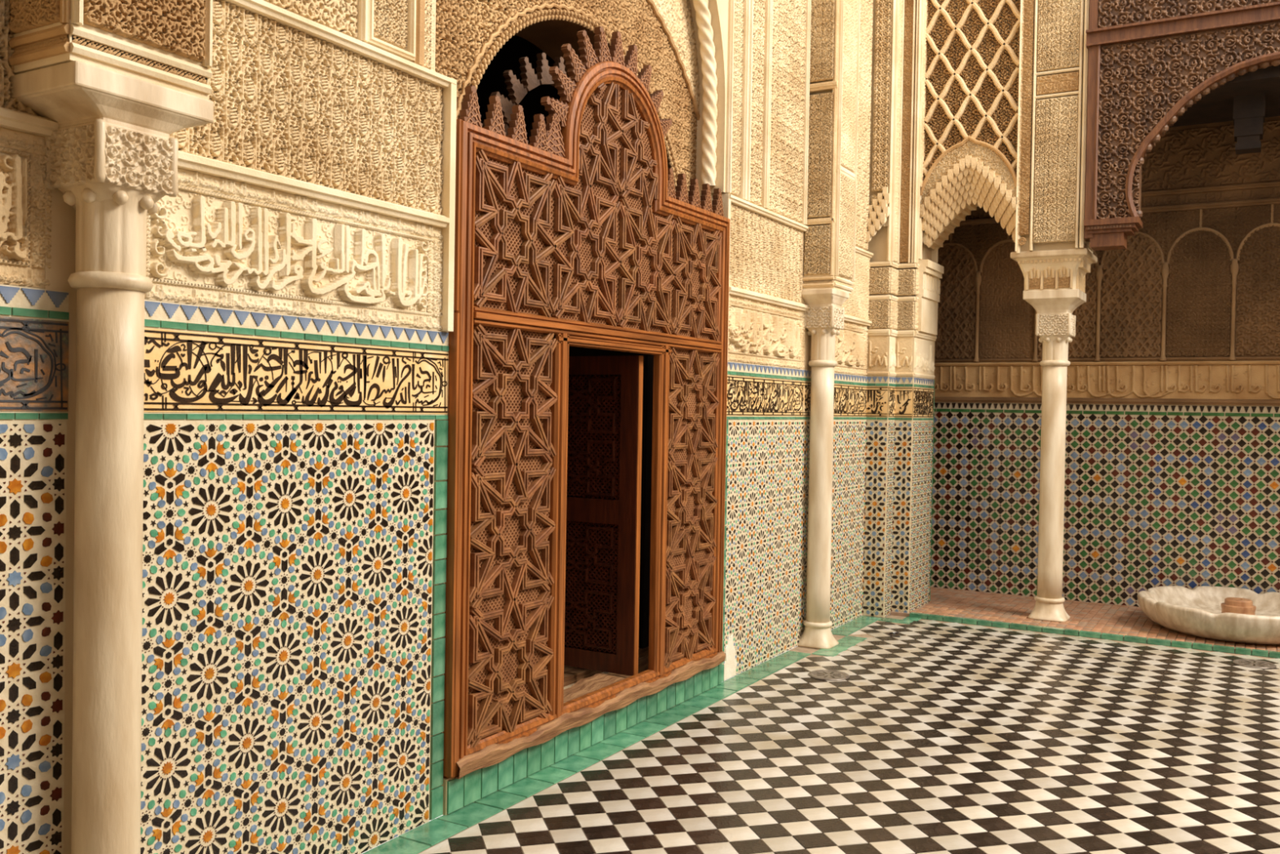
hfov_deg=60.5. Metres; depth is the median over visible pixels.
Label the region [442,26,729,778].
screen
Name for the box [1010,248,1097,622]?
marble column
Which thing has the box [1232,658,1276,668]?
floor drain
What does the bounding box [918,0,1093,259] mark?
wall
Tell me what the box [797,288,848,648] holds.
marble column
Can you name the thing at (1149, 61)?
wooden arch
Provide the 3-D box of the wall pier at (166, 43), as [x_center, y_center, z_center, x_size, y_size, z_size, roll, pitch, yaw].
[-1.405,-3.173,2.946,0.318,4.500,0.433,2,1,30]
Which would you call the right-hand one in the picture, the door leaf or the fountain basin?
the fountain basin
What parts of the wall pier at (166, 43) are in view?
carved panel, moulding, moulding, moulding, moulding, moulding, moulding, carved panel, moulding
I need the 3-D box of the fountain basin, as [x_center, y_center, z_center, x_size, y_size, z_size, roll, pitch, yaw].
[4.561,1.435,8.370,1.401,0.246,1.401,2,1,30]
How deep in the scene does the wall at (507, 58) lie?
7.63 m
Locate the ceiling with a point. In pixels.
(1217, 106)
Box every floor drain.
[808,669,849,679]
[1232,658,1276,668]
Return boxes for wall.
[0,0,873,853]
[435,0,677,648]
[862,0,943,617]
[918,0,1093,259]
[929,115,1279,606]
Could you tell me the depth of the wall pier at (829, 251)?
7.61 m
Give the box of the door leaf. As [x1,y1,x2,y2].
[521,355,643,675]
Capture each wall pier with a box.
[3,0,213,99]
[802,0,860,293]
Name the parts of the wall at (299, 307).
inscription panel, arabesque panel, moulding, zellij panel, zellij panel, inscription panel, arabesque panel, arabesque panel, moulding, moulding, moulding, medallion panel, moulding, moulding, narrow panel, rope moulding, moulding, arabesque panel, moulding, moulding, arabesque panel, moulding, inscription panel, arabesque panel, moulding, moulding, arabesque panel, zellij panel, moulding, moulding, inscription panel, arabesque panel, moulding, arabesque panel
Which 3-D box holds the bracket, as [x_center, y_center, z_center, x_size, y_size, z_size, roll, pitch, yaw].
[4.661,-2.322,8.402,0.210,0.420,0.210,2,1,30]
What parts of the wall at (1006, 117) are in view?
moulding, moulding, moulding, narrow panel, moulding, arabesque panel, moulding, moulding, arabesque panel, arabesque panel, moulding, moulding, arabesque panel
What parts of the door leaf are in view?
lattice panel, cross rail, cross rail, lattice panel, cross rail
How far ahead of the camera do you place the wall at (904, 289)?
8.91 m
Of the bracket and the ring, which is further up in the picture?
the bracket
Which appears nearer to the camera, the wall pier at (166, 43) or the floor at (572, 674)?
the wall pier at (166, 43)
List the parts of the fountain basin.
spout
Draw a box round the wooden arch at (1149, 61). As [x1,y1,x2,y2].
[1083,0,1279,250]
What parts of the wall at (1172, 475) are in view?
arched panel, arch moulding, spandrel panel, spandrel panel, arch moulding, arched panel, arched panel, arch moulding, spandrel panel, zellij panel, inscription panel, moulding, moulding, moulding, moulding, moulding, arched panel, arch moulding, spandrel panel, arched panel, arch moulding, spandrel panel, moulding, spandrel panel, arched panel, arch moulding, moulding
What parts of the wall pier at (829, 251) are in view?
carved panel, moulding, moulding, moulding, carved panel, carved panel, moulding, moulding, moulding, moulding, moulding, moulding, carved panel, carved panel, moulding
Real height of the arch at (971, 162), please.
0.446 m
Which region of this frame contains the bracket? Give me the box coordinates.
[1232,93,1265,154]
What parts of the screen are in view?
lattice panel, door post, sill, lattice panel, rail, door post, lattice panel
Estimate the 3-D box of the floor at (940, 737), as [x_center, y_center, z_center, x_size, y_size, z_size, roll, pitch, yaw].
[2.103,1.670,3.520,6.200,0.154,12.580,2,1,30]
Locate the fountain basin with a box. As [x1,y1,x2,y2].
[1137,585,1279,644]
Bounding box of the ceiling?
[1168,64,1279,127]
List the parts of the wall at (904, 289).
zellij panel, moulding, moulding, inscription panel, arabesque panel, moulding, moulding, arabesque panel, arabesque panel, zellij panel, moulding, moulding, moulding, inscription panel, moulding, moulding, moulding, arabesque panel, arabesque panel, arabesque panel, moulding, zellij panel, moulding, moulding, inscription panel, moulding, arabesque panel, moulding, arabesque panel, narrow panel, moulding, moulding, moulding, arabesque panel, arabesque panel, moulding, moulding, zellij panel, moulding, inscription panel, moulding, arabesque panel, moulding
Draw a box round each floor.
[361,586,1279,853]
[483,605,648,686]
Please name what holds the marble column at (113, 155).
on the floor at (940, 737)
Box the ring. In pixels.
[887,631,900,637]
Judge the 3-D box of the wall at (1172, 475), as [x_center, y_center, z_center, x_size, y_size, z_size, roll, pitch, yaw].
[5.210,-0.553,9.003,6.400,4.319,0.350,2,1,30]
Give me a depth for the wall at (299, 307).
3.84 m
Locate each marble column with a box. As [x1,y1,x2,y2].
[4,60,213,853]
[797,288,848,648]
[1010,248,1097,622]
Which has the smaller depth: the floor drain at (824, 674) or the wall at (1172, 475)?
the floor drain at (824, 674)

